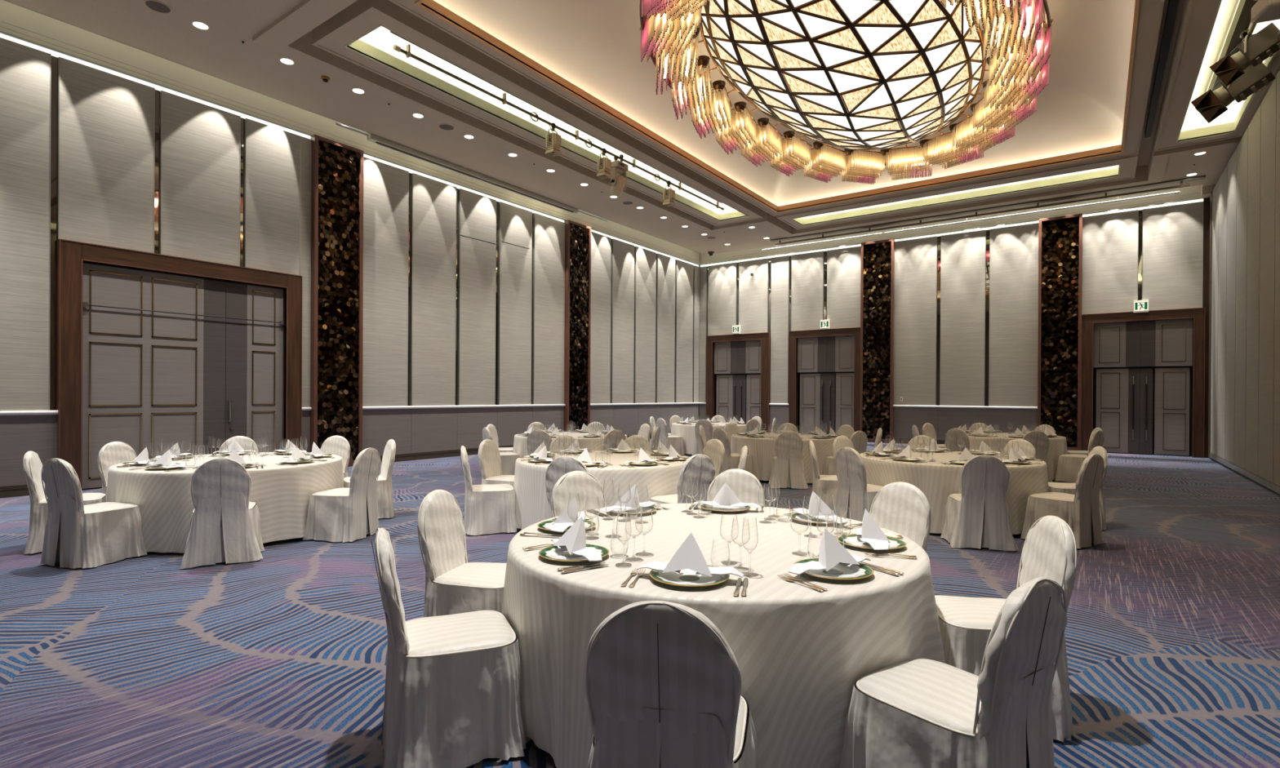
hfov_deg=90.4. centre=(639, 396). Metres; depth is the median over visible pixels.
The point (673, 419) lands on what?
banquet chair
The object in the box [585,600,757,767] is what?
banquet chair
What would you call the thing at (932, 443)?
folded napkin
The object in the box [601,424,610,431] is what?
folded napkin
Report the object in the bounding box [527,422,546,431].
banquet chair
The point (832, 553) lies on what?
folded napkin
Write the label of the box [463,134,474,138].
recessed light
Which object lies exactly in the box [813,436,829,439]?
dinner plate
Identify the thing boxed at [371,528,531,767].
banquet chair
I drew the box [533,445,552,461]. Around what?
folded napkin
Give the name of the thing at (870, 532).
folded napkin
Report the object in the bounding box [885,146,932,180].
pendant
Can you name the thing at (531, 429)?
folded napkin
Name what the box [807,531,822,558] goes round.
water tumbler
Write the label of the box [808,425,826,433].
folded napkin
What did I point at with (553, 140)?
spotlight
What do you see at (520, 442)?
tablecloth
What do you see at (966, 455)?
folded napkin
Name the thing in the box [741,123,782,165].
pendant
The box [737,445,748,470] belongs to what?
banquet chair
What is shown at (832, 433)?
folded napkin
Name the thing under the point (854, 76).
chandelier
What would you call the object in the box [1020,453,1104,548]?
banquet chair
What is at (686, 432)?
tablecloth
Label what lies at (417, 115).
recessed light
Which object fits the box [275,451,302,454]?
dinner plate
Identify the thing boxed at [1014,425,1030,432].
folded napkin
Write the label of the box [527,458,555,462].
dinner plate
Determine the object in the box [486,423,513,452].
banquet chair
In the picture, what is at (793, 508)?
water goblet
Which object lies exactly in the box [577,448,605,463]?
folded napkin
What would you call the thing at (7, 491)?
baseboard
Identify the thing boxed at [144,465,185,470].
dinner plate
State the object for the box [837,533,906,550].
dinner plate
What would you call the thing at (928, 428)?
banquet chair
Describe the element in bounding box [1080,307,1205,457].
door
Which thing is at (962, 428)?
folded napkin
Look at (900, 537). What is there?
table knife
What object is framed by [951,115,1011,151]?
pendant
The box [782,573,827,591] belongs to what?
fork
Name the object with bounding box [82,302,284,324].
curtain rod
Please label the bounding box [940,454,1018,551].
banquet chair
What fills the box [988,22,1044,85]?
pendant
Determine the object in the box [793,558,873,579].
dinner plate
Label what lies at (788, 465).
banquet chair
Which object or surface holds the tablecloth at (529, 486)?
on the round table
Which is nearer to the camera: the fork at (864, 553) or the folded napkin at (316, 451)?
the fork at (864, 553)
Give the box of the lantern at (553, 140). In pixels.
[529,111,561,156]
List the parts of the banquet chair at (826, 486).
seat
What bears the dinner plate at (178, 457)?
on the tablecloth at (282, 494)
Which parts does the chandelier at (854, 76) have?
gilt rail, gilt rail, lamp shade, lamp shade, lamp shade, gilt rail, lamp shade, gilt rail, lamp shade, gilt rail, lamp shade, gilt rail, lamp shade, gilt rail, lamp shade, gilt rail, lamp shade, gilt rail, lamp shade, gilt rail, lamp shade, gilt rail, lamp shade, gilt rail, gilt rail, gilt rail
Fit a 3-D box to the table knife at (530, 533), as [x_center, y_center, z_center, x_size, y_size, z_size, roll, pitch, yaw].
[-0.474,0.682,3.153,0.216,0.010,0.020,0,0,12]
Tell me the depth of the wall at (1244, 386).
11.16 m
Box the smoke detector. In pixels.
[320,75,329,82]
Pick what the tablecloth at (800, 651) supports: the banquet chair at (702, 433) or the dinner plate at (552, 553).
the dinner plate at (552, 553)
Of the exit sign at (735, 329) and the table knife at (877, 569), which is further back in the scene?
the exit sign at (735, 329)
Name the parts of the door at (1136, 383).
transom panel, gilt moulding, gilt moulding, handle, dark door, dark transom panel, dark door, handle, transom panel, gilt moulding, gilt moulding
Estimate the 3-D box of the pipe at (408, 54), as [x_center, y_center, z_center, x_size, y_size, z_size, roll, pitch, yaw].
[-0.643,-5.005,12.902,0.071,0.170,9.621,0,0,36]
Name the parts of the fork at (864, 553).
handle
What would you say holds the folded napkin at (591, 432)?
on the dinner plate at (593, 436)
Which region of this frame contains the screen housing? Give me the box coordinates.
[367,132,577,213]
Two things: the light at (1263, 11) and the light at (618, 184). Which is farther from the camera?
the light at (618, 184)
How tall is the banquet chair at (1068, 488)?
0.887 m
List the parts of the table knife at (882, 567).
blade, handle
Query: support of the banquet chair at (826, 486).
on the floor
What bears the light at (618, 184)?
hanging from the pipe at (408, 54)
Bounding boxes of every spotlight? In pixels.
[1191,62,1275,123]
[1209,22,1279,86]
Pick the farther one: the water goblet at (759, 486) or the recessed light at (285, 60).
the recessed light at (285, 60)
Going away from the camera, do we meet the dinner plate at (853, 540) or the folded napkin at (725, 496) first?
the dinner plate at (853, 540)
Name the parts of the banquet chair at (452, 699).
seat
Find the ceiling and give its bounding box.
[4,0,1279,255]
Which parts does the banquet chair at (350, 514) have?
seat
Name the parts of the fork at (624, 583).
handle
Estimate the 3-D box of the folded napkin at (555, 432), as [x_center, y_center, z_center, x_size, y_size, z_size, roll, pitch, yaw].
[-1.366,0.566,10.357,0.404,0.148,0.126,0,0,17]
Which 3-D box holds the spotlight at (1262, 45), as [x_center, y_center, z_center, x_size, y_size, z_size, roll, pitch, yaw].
[8.470,-4.718,8.803,0.793,0.772,0.783,0,0,-35]
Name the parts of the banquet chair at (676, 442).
seat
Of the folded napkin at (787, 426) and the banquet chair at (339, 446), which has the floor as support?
the banquet chair at (339, 446)
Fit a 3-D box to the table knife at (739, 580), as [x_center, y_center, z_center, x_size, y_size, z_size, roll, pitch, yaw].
[0.356,0.689,2.312,0.020,0.010,0.216,0,0,13]
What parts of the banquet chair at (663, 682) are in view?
seat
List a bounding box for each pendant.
[646,4,701,62]
[647,0,709,21]
[656,34,698,94]
[671,63,711,118]
[691,87,731,137]
[715,107,755,153]
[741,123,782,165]
[770,136,810,174]
[804,144,845,181]
[841,150,884,182]
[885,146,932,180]
[923,133,981,168]
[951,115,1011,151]
[964,0,1021,34]
[973,98,1031,131]
[982,0,1035,60]
[983,68,1042,109]
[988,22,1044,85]
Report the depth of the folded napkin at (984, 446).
7.71 m
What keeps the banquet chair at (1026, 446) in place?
on the floor
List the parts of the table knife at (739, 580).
handle, blade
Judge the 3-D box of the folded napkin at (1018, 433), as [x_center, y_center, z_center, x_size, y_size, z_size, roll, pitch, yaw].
[6.524,0.609,10.959,0.404,0.148,0.126,0,0,6]
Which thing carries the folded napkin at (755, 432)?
on the dinner plate at (751, 436)
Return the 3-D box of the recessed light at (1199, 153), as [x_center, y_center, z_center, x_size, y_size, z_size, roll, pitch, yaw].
[11.348,-4.932,12.870,0.200,0.010,0.200,0,0,36]
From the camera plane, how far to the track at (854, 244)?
20.86 m
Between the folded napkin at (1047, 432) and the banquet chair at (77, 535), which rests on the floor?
the banquet chair at (77, 535)
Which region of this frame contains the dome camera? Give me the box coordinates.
[707,251,714,255]
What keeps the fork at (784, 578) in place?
on the tablecloth at (800, 651)
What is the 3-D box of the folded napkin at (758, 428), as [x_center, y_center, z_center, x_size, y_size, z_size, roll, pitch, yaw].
[2.180,0.582,11.772,0.404,0.148,0.126,0,0,-34]
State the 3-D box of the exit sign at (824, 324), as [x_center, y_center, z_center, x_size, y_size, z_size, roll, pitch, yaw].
[5.958,-2.326,20.456,0.300,0.305,0.080,0,0,36]
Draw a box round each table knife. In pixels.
[520,533,560,537]
[523,532,563,535]
[556,562,605,570]
[560,564,607,573]
[586,509,604,516]
[590,509,607,515]
[733,577,742,595]
[741,577,747,595]
[861,561,903,574]
[865,564,899,576]
[884,534,901,536]
[885,535,902,538]
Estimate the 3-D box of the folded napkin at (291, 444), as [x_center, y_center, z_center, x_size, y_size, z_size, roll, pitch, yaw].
[-4.008,0.560,7.277,0.404,0.148,0.126,0,0,12]
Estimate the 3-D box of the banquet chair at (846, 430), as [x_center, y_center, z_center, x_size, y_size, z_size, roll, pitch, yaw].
[3.649,0.965,11.807,0.625,0.887,0.602,0,0,-32]
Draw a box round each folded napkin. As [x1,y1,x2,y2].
[133,447,150,463]
[146,450,185,466]
[155,442,192,458]
[213,440,255,453]
[227,449,258,464]
[273,440,306,453]
[279,445,312,462]
[310,441,324,457]
[524,426,533,434]
[530,441,551,456]
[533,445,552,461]
[542,423,563,431]
[549,426,560,435]
[551,496,585,532]
[551,516,602,561]
[559,439,591,452]
[576,423,594,431]
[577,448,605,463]
[580,427,601,435]
[600,484,660,512]
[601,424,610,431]
[605,438,639,451]
[623,448,659,463]
[636,533,743,577]
[652,440,669,454]
[666,444,679,459]
[680,417,693,423]
[692,483,759,508]
[711,416,722,422]
[724,417,737,424]
[740,426,747,434]
[745,427,765,436]
[748,424,765,432]
[776,424,797,431]
[788,528,871,574]
[789,491,847,524]
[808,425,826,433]
[810,428,830,437]
[828,426,836,435]
[856,509,890,550]
[871,441,885,455]
[883,439,902,451]
[891,444,924,460]
[915,438,950,450]
[944,447,973,462]
[961,424,970,431]
[968,426,992,435]
[968,440,1000,453]
[982,424,1001,431]
[1001,447,1026,462]
[1005,427,1024,435]
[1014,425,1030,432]
[1014,444,1026,458]
[1044,427,1055,435]
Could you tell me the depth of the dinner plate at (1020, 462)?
6.67 m
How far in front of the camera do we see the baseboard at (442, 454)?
13.95 m
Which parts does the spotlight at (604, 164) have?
plate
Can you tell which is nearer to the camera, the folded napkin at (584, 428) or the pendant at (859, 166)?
the folded napkin at (584, 428)
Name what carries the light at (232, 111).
attached to the wall at (104, 141)
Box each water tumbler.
[583,510,599,535]
[610,527,628,556]
[625,497,639,519]
[699,493,712,515]
[711,539,730,567]
[776,498,790,521]
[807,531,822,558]
[826,513,843,539]
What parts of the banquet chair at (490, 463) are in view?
seat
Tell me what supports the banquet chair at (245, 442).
on the floor
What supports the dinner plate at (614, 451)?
on the tablecloth at (529, 486)
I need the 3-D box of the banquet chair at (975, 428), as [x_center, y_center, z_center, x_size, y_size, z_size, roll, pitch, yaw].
[6.968,0.980,12.910,0.592,0.887,0.628,0,0,15]
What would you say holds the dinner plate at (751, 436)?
on the tablecloth at (762, 451)
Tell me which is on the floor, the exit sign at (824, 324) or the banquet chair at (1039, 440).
the banquet chair at (1039, 440)
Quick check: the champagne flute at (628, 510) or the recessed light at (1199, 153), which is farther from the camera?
the recessed light at (1199, 153)
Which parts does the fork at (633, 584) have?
handle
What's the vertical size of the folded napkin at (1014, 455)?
0.148 m
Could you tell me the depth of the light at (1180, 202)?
18.32 m
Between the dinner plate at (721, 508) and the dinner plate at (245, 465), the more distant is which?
the dinner plate at (245, 465)
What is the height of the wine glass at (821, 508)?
0.203 m
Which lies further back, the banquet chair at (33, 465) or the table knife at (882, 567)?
the banquet chair at (33, 465)
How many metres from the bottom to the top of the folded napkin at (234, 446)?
0.148 m
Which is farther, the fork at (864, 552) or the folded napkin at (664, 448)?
the folded napkin at (664, 448)
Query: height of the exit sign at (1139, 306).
0.305 m
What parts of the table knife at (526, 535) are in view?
handle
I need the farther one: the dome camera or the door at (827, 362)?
the dome camera
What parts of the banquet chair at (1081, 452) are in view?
seat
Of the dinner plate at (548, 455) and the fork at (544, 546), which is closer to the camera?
the fork at (544, 546)
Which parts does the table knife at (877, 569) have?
handle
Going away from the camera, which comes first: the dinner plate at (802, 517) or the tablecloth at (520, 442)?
the dinner plate at (802, 517)
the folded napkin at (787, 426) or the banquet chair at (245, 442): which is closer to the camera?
the banquet chair at (245, 442)
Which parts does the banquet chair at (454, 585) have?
seat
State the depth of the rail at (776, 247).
20.19 m
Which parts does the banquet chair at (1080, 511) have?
seat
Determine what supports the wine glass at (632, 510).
on the tablecloth at (800, 651)
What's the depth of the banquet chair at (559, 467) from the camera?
5.51 m
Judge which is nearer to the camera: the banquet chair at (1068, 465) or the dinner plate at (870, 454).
the dinner plate at (870, 454)
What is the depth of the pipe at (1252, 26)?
8.52 m
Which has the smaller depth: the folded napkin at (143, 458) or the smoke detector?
the folded napkin at (143, 458)
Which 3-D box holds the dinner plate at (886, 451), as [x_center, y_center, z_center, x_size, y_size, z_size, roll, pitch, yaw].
[3.146,0.684,7.976,0.304,0.021,0.304,0,0,-32]
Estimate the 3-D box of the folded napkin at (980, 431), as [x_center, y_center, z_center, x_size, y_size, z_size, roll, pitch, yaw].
[6.054,0.605,11.297,0.126,0.148,0.404,0,0,-33]
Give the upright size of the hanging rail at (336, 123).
0.596 m
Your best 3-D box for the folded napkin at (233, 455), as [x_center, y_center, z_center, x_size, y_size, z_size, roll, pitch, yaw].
[-3.769,0.565,5.901,0.404,0.148,0.126,0,0,-39]
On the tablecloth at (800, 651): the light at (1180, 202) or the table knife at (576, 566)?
the table knife at (576, 566)
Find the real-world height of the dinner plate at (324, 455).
0.021 m
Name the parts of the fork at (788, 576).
handle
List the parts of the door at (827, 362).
gilt moulding, transom panel, gilt moulding, handle, dark door, dark transom panel, handle, dark door, transom panel, gilt moulding, gilt moulding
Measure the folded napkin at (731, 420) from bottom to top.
0.148 m
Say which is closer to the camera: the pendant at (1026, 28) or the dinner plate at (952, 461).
the dinner plate at (952, 461)
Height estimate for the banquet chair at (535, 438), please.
0.887 m
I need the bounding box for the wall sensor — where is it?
[750,269,753,275]
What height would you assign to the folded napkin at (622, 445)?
0.148 m
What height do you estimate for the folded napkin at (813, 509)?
0.148 m
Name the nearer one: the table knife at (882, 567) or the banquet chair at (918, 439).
the table knife at (882, 567)
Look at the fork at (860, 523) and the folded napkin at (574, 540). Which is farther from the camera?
the fork at (860, 523)
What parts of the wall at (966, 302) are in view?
wainscot panel, fabric panel, fabric panel, fabric panel, chair rail, wainscot panel, fabric panel, fabric panel, fabric panel, fabric panel, wainscot panel, cornice, wainscot panel, fabric panel, chair rail, wainscot panel, fabric panel, fabric panel, fabric panel, corner post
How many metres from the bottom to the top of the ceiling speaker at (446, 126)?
0.012 m
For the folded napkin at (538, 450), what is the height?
0.148 m
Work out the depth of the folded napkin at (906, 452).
6.93 m
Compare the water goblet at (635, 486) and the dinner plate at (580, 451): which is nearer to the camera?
the water goblet at (635, 486)
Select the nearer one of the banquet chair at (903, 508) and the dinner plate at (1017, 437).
the banquet chair at (903, 508)
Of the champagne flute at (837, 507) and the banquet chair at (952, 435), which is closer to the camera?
the champagne flute at (837, 507)
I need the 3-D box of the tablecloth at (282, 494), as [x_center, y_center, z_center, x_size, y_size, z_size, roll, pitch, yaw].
[-4.160,1.006,6.558,2.106,0.695,2.125,0,0,36]
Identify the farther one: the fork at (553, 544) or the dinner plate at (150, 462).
the dinner plate at (150, 462)
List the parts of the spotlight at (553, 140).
plate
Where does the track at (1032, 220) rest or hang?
attached to the wall at (966, 302)
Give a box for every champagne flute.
[567,493,580,520]
[616,510,631,543]
[742,516,758,552]
[834,489,847,515]
[835,506,851,536]
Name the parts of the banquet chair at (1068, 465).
seat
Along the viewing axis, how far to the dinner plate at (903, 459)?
6.97 m
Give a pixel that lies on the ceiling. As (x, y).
(1116, 110)
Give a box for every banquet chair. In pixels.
[22,451,106,554]
[39,457,147,568]
[97,441,137,494]
[180,457,264,568]
[218,435,258,453]
[302,448,381,542]
[320,435,350,478]
[343,439,395,518]
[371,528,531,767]
[417,489,506,617]
[459,445,520,535]
[478,439,514,486]
[482,426,519,475]
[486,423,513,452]
[526,430,552,454]
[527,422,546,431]
[545,456,589,519]
[549,435,575,452]
[551,471,605,517]
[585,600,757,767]
[586,422,604,431]
[601,429,626,450]
[624,435,651,452]
[637,423,650,442]
[648,453,715,503]
[649,416,671,439]
[650,426,660,452]
[655,417,684,455]
[669,415,680,429]
[692,419,713,456]
[698,425,706,453]
[702,439,724,478]
[706,468,764,506]
[710,415,725,422]
[712,428,753,474]
[724,422,740,443]
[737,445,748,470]
[745,419,759,432]
[751,416,762,430]
[768,431,808,488]
[770,417,776,432]
[777,422,798,432]
[808,440,838,512]
[822,431,867,475]
[832,435,854,475]
[834,447,883,521]
[835,424,854,438]
[840,577,1067,767]
[869,481,931,551]
[874,427,882,448]
[906,435,933,450]
[911,424,945,450]
[922,422,944,448]
[934,515,1076,742]
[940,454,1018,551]
[945,427,969,451]
[968,422,987,432]
[1001,439,1035,457]
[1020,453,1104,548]
[1022,430,1053,482]
[1035,424,1055,434]
[1048,446,1107,530]
[1054,430,1103,483]
[1066,427,1102,454]
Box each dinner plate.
[122,461,155,465]
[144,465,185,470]
[171,455,192,459]
[218,451,250,455]
[242,464,253,467]
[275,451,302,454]
[282,459,313,463]
[305,453,332,457]
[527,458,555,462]
[528,453,555,457]
[537,520,595,532]
[538,543,608,561]
[562,449,583,453]
[582,435,599,437]
[582,462,599,466]
[609,505,656,515]
[610,449,634,453]
[628,461,658,466]
[648,565,729,586]
[649,452,668,456]
[658,457,686,461]
[700,504,750,512]
[747,435,764,437]
[790,513,846,524]
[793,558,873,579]
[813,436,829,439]
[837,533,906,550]
[865,453,892,456]
[883,449,902,453]
[892,457,920,461]
[920,448,945,452]
[948,460,966,464]
[970,451,996,455]
[972,434,990,436]
[982,431,999,433]
[1003,460,1031,464]
[1004,456,1035,459]
[1008,435,1022,438]
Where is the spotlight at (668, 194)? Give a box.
[653,173,675,207]
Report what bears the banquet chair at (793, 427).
on the floor
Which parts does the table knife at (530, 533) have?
handle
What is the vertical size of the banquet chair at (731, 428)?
0.887 m
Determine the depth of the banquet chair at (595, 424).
12.53 m
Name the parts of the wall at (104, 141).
fabric panel, wainscot panel, chair rail, fabric panel, fabric panel, fabric panel, fabric panel, wainscot panel, chair rail, cornice, fabric panel, wainscot panel, wainscot panel, fabric panel, chair rail, wainscot panel, fabric panel, wainscot panel, fabric panel, wainscot panel, fabric panel, fabric panel, wainscot panel, fabric panel, wainscot panel, chair rail, fabric panel, wainscot panel, fabric panel, wainscot panel, fabric panel, wainscot panel, fabric panel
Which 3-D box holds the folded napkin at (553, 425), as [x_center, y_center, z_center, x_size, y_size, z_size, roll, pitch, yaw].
[-1.606,0.561,11.727,0.404,0.148,0.126,0,0,-31]
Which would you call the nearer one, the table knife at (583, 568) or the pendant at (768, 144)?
the table knife at (583, 568)
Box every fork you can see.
[522,543,554,549]
[524,546,550,551]
[621,568,638,586]
[629,569,645,586]
[777,574,823,591]
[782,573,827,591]
[835,523,862,527]
[864,551,915,557]
[864,553,916,559]
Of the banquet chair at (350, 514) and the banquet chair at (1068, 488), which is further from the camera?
the banquet chair at (1068, 488)
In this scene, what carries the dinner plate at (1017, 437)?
on the tablecloth at (1058, 446)
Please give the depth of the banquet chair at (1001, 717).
1.93 m
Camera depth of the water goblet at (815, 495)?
3.16 m
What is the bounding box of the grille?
[622,201,632,204]
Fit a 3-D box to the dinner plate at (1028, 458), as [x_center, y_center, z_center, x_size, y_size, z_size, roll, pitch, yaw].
[4.288,0.693,7.171,0.304,0.021,0.304,0,0,13]
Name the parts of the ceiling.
tray frame, tray frame, tray frame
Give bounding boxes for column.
[310,134,363,466]
[564,219,591,431]
[859,238,894,443]
[1037,213,1082,450]
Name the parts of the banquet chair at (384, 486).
seat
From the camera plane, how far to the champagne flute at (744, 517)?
2.48 m
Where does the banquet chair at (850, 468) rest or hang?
on the floor
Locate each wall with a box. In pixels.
[0,0,699,486]
[698,185,1209,457]
[1208,70,1279,494]
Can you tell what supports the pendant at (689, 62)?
hanging from the chandelier at (854, 76)
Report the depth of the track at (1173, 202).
15.88 m
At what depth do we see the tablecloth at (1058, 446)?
10.90 m
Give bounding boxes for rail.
[335,122,607,222]
[762,232,882,250]
[884,191,1179,233]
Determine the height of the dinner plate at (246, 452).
0.021 m
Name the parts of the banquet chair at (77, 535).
seat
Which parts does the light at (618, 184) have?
yoke arm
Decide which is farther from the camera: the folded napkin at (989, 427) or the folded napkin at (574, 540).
the folded napkin at (989, 427)
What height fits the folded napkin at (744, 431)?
0.148 m
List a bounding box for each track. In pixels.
[746,244,859,259]
[896,220,1036,239]
[1084,201,1176,214]
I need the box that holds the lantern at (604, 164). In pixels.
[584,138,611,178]
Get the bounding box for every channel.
[389,30,721,203]
[770,174,1205,242]
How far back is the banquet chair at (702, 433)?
11.32 m
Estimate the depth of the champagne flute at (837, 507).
2.72 m
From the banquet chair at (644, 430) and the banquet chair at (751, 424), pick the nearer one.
the banquet chair at (644, 430)
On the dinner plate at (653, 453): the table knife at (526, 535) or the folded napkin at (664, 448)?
the folded napkin at (664, 448)
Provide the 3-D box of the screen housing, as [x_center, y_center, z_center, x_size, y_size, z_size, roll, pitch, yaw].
[-3.455,-5.002,14.618,0.130,0.156,5.980,0,0,36]
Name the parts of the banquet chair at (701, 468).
seat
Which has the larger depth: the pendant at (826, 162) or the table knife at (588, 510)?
the pendant at (826, 162)
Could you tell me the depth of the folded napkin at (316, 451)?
6.90 m
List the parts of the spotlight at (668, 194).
plate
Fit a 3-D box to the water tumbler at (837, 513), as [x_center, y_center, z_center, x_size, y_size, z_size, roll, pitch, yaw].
[0.956,0.637,3.119,0.079,0.118,0.079,0,0,11]
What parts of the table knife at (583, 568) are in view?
handle, blade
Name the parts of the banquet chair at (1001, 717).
seat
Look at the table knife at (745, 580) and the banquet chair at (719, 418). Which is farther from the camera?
the banquet chair at (719, 418)
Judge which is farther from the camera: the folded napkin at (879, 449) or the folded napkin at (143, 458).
the folded napkin at (879, 449)
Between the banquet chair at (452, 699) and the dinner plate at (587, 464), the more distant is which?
the dinner plate at (587, 464)
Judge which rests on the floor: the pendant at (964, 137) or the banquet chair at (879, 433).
the banquet chair at (879, 433)
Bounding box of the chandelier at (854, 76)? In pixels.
[639,0,1053,184]
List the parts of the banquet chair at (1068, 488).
seat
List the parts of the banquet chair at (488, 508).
seat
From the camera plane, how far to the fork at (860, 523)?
3.41 m
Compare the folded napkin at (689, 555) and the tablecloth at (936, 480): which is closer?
the folded napkin at (689, 555)
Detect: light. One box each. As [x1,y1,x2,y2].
[0,33,698,266]
[191,20,209,29]
[279,57,294,64]
[351,87,364,93]
[412,112,423,118]
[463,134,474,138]
[507,152,517,156]
[546,168,555,172]
[579,182,588,186]
[609,154,628,196]
[700,199,1203,266]
[1186,173,1197,176]
[1193,151,1206,155]
[1250,0,1279,40]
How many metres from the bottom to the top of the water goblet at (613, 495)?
0.200 m
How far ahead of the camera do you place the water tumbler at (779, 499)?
3.55 m
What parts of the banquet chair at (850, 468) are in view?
seat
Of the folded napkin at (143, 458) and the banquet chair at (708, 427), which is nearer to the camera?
the folded napkin at (143, 458)
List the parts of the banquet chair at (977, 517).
seat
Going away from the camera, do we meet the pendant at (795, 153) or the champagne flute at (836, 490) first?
the champagne flute at (836, 490)
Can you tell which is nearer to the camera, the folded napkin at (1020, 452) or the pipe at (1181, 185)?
the folded napkin at (1020, 452)
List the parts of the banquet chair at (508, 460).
seat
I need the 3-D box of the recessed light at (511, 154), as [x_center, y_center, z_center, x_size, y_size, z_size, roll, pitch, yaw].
[-2.637,-5.012,13.161,0.200,0.010,0.200,0,0,36]
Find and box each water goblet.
[605,494,622,518]
[634,486,648,506]
[635,508,653,533]
[692,482,706,502]
[720,513,738,542]
[758,486,773,506]
[790,507,808,533]
[802,495,818,518]
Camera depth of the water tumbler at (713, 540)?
2.54 m
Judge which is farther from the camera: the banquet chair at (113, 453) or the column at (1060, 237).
the column at (1060, 237)
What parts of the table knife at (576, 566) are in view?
handle, blade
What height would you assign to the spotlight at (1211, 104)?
0.920 m
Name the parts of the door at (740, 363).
gilt moulding, transom panel, gilt moulding, handle, dark door, dark transom panel, handle, dark door, transom panel, gilt moulding, gilt moulding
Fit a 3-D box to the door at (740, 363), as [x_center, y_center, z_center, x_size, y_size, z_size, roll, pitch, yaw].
[3.527,-0.410,22.491,2.444,3.575,0.472,0,0,36]
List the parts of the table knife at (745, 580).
handle, blade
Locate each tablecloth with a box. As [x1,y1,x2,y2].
[106,452,344,553]
[501,503,945,767]
[512,431,626,457]
[513,450,689,529]
[671,422,746,454]
[730,432,835,483]
[859,450,1048,534]
[944,431,1067,479]
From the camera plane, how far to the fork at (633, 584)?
2.40 m
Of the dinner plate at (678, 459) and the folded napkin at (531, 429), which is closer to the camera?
the dinner plate at (678, 459)
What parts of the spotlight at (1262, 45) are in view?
barn door, barn door, barn door, barn door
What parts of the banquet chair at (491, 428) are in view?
seat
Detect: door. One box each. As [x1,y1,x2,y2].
[56,239,302,491]
[706,332,770,432]
[788,327,860,434]
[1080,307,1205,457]
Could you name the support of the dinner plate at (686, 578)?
on the tablecloth at (800, 651)
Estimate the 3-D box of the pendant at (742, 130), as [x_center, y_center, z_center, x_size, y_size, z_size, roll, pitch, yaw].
[1.870,-5.066,12.120,0.692,0.476,0.849,0,0,36]
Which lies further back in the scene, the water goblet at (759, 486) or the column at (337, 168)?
the column at (337, 168)
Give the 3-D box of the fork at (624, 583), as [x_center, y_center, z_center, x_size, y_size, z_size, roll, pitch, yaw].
[-0.038,0.686,2.416,0.024,0.011,0.213,0,0,13]
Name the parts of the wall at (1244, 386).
post, kick plate, partition panel, kick plate, partition panel, kick plate, partition panel, kick plate, partition panel, kick plate, partition panel, kick plate, partition panel, kick plate, partition panel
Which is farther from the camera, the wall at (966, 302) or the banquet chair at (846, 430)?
the wall at (966, 302)
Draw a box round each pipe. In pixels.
[393,44,724,210]
[775,182,1190,244]
[1242,22,1257,43]
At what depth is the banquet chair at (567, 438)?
8.34 m
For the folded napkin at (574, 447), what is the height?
0.148 m
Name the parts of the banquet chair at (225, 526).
seat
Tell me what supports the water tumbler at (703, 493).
on the tablecloth at (800, 651)
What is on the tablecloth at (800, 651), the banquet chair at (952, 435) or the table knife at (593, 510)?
the table knife at (593, 510)
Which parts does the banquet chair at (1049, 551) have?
seat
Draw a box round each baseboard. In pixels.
[0,484,29,497]
[380,444,513,462]
[893,438,945,444]
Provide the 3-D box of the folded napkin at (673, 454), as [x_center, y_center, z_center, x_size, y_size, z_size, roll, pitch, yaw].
[0.359,0.586,6.833,0.126,0.148,0.404,0,0,14]
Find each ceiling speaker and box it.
[143,0,171,13]
[438,123,454,130]
[622,200,633,204]
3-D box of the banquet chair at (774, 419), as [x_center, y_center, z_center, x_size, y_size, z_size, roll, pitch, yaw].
[2.997,0.951,15.457,0.624,0.887,0.573,0,0,12]
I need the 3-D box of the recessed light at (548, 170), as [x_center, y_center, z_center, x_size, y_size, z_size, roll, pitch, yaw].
[-1.978,-5.011,14.077,0.200,0.010,0.200,0,0,36]
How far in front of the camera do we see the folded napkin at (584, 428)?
11.79 m
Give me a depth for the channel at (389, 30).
11.05 m
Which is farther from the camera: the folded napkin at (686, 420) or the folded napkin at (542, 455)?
the folded napkin at (686, 420)
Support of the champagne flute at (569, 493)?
on the tablecloth at (800, 651)
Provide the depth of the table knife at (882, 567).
2.54 m
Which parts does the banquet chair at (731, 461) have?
seat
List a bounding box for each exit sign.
[732,324,740,333]
[820,319,830,329]
[1133,299,1148,312]
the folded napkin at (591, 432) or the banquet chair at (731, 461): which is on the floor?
the banquet chair at (731, 461)
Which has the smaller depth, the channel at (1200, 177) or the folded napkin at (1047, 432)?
the folded napkin at (1047, 432)
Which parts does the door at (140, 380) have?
gilt moulding, dark door, handle, dark door, gilt moulding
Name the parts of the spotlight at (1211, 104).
barn door, barn door, barn door, barn door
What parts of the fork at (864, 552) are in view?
handle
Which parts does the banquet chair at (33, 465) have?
seat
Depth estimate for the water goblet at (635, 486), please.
3.48 m
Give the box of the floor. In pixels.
[0,438,1279,767]
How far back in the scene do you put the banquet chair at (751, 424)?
14.41 m
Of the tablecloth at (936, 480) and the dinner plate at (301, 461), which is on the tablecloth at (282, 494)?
the dinner plate at (301, 461)
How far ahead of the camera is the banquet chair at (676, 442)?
14.88 m
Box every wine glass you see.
[584,495,599,519]
[625,510,643,537]
[731,517,750,546]
[816,508,835,533]
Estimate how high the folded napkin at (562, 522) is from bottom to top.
0.148 m
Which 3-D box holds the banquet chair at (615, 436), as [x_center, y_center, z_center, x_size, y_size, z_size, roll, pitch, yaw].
[-0.535,0.946,10.024,0.592,0.887,0.628,0,0,-34]
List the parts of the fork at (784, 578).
handle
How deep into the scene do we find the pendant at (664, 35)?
8.62 m
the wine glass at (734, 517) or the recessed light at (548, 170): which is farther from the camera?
the recessed light at (548, 170)

